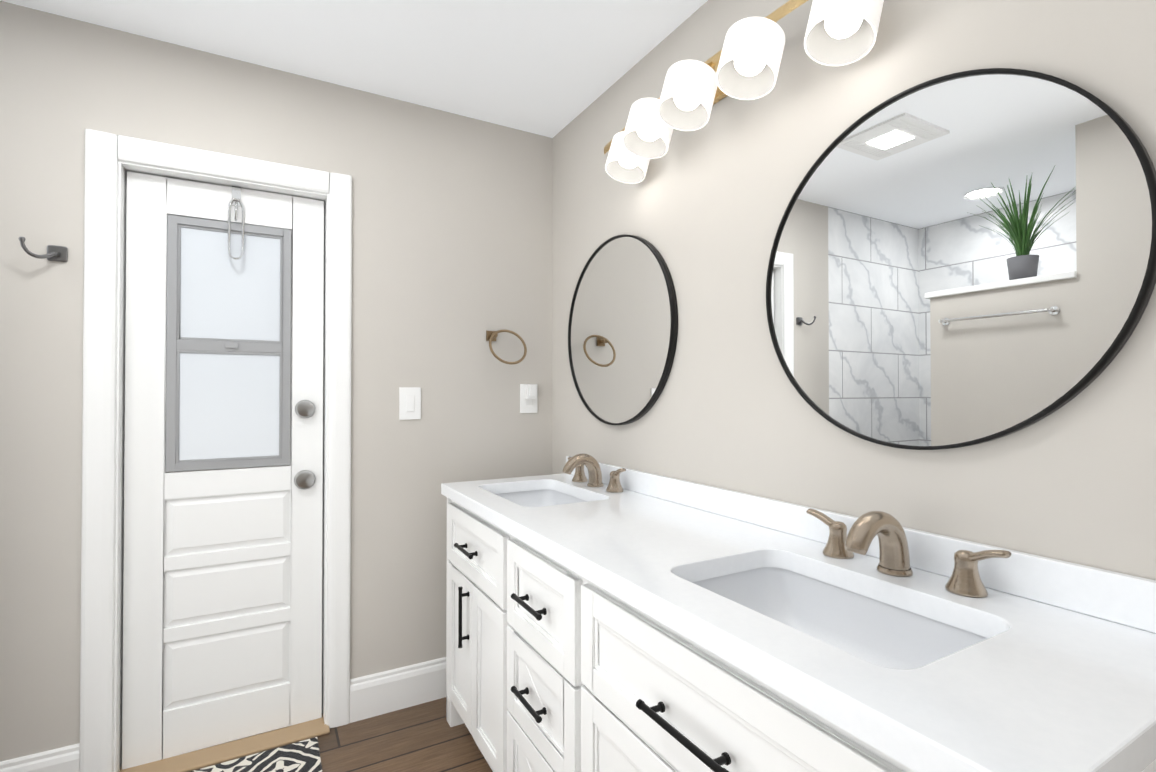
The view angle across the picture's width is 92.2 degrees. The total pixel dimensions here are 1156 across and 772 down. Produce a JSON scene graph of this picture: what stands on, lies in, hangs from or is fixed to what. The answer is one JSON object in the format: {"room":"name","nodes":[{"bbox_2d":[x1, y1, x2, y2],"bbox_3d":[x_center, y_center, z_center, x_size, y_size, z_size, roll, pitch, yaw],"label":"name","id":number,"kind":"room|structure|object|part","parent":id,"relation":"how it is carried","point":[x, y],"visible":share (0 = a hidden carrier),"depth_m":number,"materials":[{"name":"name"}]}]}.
{"room":"bathroom","nodes":[
{"label":"bathroom","id":0,"kind":"room"},
{"bbox_2d":[0,1,551,761],"bbox_3d":[-1.020,0.065,2.134,2.000,2.440,0.120,0,-1,-29],"label":"wall","id":1,"kind":"structure","parent":0,"point":[450,239],"depth_m":2.15,"materials":[{"name":"beige paint"}]},
{"bbox_2d":[18,237,67,261],"bbox_3d":[-1.624,-0.413,1.690,0.096,0.058,0.072,0,-1,-29],"label":"robe hook","id":2,"kind":"object","parent":1,"relation":"attached to","point":[57,253],"visible":0.98,"depth_m":1.72,"materials":[{"name":"grey metal"}]},
{"bbox_2d":[79,129,351,771],"bbox_3d":[-1.243,0.237,1.991,0.788,2.096,0.132,0,-1,-29],"label":"door frame","id":3,"kind":"structure","parent":1,"relation":"attached to","point":[105,152],"depth_m":1.82,"materials":[{"name":"white wood"}]},
{"bbox_2d":[122,171,323,769],"bbox_3d":[-1.250,0.277,2.003,0.604,1.991,0.069,0,-1,-29],"label":"door","id":4,"kind":"structure","parent":1,"relation":"in","point":[222,607],"depth_m":1.97,"materials":[{"name":"white wood"}]},
{"bbox_2d":[166,215,290,471],"bbox_3d":[-1.249,-0.147,2.006,0.378,0.884,0.029,0,-1,-29],"label":"window unit","id":5,"kind":"structure","parent":4,"relation":"attached to","point":[228,373],"depth_m":2.00,"materials":[{"name":"white glass"}]},
{"bbox_2d":[228,186,244,259],"bbox_3d":[-1.234,-0.584,2.008,0.052,0.272,0.095,0,-1,-29],"label":"hook","id":6,"kind":"object","parent":4,"relation":"hanging from","point":[235,200],"visible":1,"depth_m":2.00,"materials":[{"name":"silver metal"}]},
{"bbox_3d":[-1.031,0.222,2.102,0.074,0.340,0.026,0,-1,-29],"label":"door lock hardware","id":7,"kind":"part","parent":4,"relation":"part of","materials":[{"name":"silver metal"}]},
{"bbox_2d":[0,657,445,771],"bbox_3d":[-0.987,1.205,2.063,2.000,0.158,0.016,0,-1,-29],"label":"baseboard","id":8,"kind":"structure","parent":1,"relation":"attached to","point":[379,693],"depth_m":2.17,"materials":[{"name":"white wood"}]},
{"bbox_2d":[119,713,329,771],"bbox_3d":[-1.230,1.277,1.958,0.644,0.012,0.140,0,-1,-29],"label":"door threshold sill","id":9,"kind":"structure","parent":1,"relation":"attached to","point":[220,753],"depth_m":1.95,"materials":[{"name":"beige wood"}]},
{"bbox_2d":[399,387,420,419],"bbox_3d":[-0.678,0.071,2.250,0.084,0.130,0.010,0,-1,-29],"label":"switch plate","id":10,"kind":"object","parent":1,"relation":"attached to","point":[409,403],"visible":1,"depth_m":2.25,"materials":[{"name":"white plastic"}]},
{"bbox_2d":[486,329,526,364],"bbox_3d":[-0.308,-0.168,2.400,0.171,0.156,0.115,0,-1,-29],"label":"towel ring","id":11,"kind":"object","parent":1,"relation":"attached to","point":[491,336],"visible":1,"depth_m":2.39,"materials":[{"name":"brown metal"}]},
{"bbox_2d":[520,384,536,412],"bbox_3d":[-0.211,0.056,2.491,0.084,0.130,0.046,0,-1,-29],"label":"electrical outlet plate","id":12,"kind":"object","parent":1,"relation":"attached to","point":[528,398],"visible":1,"depth_m":2.49,"materials":[{"name":"white plastic"}]},
{"bbox_2d":[197,697,492,771],"bbox_3d":[-0.572,1.296,0.298,3.240,0.060,3.740,0,-1,-29],"label":"floor","id":13,"kind":"structure","parent":0,"point":[424,737],"depth_m":1.99,"materials":[{"name":"brown wood"}]},
{"bbox_2d":[190,737,321,771],"bbox_3d":[-0.979,1.273,1.480,0.585,0.008,0.920,0,-1,-29],"label":"rug","id":14,"kind":"object","parent":13,"relation":"on","point":[302,756],"visible":1,"depth_m":1.89,"materials":[{"name":"black fabric"}]},
{"bbox_2d":[446,497,496,771],"bbox_3d":[-0.125,0.849,2.010,0.543,0.872,0.614,0,-1,-29],"label":"base cabinet","id":15,"kind":"object","parent":13,"relation":"on","point":[471,591],"depth_m":1.86,"materials":[{"name":"white wood"}]},
{"bbox_2d":[497,529,568,771],"bbox_3d":[0.130,0.844,1.554,0.543,0.872,0.431,0,-1,-29],"label":"base cabinet","id":16,"kind":"object","parent":13,"relation":"on","point":[533,590],"depth_m":1.45,"materials":[{"name":"white wood"}]},
{"bbox_2d":[569,573,1155,771],"bbox_3d":[0.446,0.838,0.989,0.543,0.872,0.863,0,-1,-29],"label":"base cabinet","id":17,"kind":"object","parent":13,"relation":"on","point":[602,617],"depth_m":0.96,"materials":[{"name":"white wood"}]},
{"bbox_2d":[441,474,1155,771],"bbox_3d":[0.184,0.387,1.446,0.563,0.040,1.908,0,-1,-29],"label":"countertop","id":18,"kind":"structure","parent":17,"relation":"on","point":[1033,686],"depth_m":0.79,"materials":[{"name":"white stone"}]},
{"bbox_2d":[497,485,584,504],"bbox_3d":[-0.133,0.476,1.967,0.324,0.152,0.484,0,-1,-29],"label":"sink","id":19,"kind":"object","parent":18,"relation":"in","point":[536,494],"depth_m":2.21,"materials":[{"name":"white ceramic"}]},
{"bbox_2d":[557,453,628,492],"bbox_3d":[0.021,0.311,2.056,0.170,0.124,0.388,0,-1,-29],"label":"faucet","id":20,"kind":"object","parent":18,"relation":"on","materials":[{"name":"brown metal"}]},
{"bbox_2d":[705,561,972,660],"bbox_3d":[0.421,0.466,0.977,0.324,0.152,0.484,0,-1,-29],"label":"sink","id":21,"kind":"object","parent":18,"relation":"in","point":[891,629],"depth_m":1.11,"materials":[{"name":"white ceramic"}]},
{"bbox_2d":[805,506,1016,600],"bbox_3d":[0.576,0.301,1.065,0.170,0.124,0.388,0,-1,-29],"label":"faucet","id":22,"kind":"object","parent":18,"relation":"on","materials":[{"name":"brown metal"}]},
{"bbox_2d":[0,0,707,137],"bbox_3d":[-0.572,-1.204,0.323,3.240,0.060,3.740,0,-1,-29],"label":"ceiling","id":23,"kind":"structure","parent":0,"point":[550,68],"depth_m":1.86,"materials":[{"name":"white paint"}]},
{"bbox_2d":[552,0,1155,579],"bbox_3d":[0.789,0.054,1.073,0.120,2.440,3.740,0,-1,-29],"label":"wall","id":24,"kind":"structure","parent":0,"point":[702,210],"depth_m":1.37,"materials":[{"name":"beige paint"}]},
{"bbox_2d":[568,234,677,424],"bbox_3d":[0.139,-0.205,2.086,0.025,0.703,0.703,0,-1,-29],"label":"round mirror","id":25,"kind":"object","parent":24,"relation":"attached to","point":[622,329],"visible":1,"depth_m":2.03,"materials":[{"name":"black mirror"}]},
{"bbox_2d":[604,0,883,183],"bbox_3d":[0.333,-0.823,1.508,0.257,0.244,1.241,0,-1,-29],"label":"sconce","id":26,"kind":"object","parent":24,"relation":"attached to","point":[744,63],"visible":1,"depth_m":1.37,"materials":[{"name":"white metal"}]},
{"bbox_2d":[766,68,1155,449],"bbox_3d":[0.675,-0.236,1.129,0.025,0.727,0.727,0,-1,-29],"label":"round mirror","id":27,"kind":"object","parent":24,"relation":"attached to","point":[962,259],"visible":0.98,"depth_m":1.04,"materials":[{"name":"black mirror"}]},
{"bbox_2d":[605,464,1155,632],"bbox_3d":[0.421,0.331,1.579,0.020,0.074,1.908,0,-1,-29],"label":"backsplash","id":28,"kind":"structure","parent":0,"relation":"attached to","point":[1127,599],"depth_m":0.95,"materials":[{"name":"white stone"}]}
]}

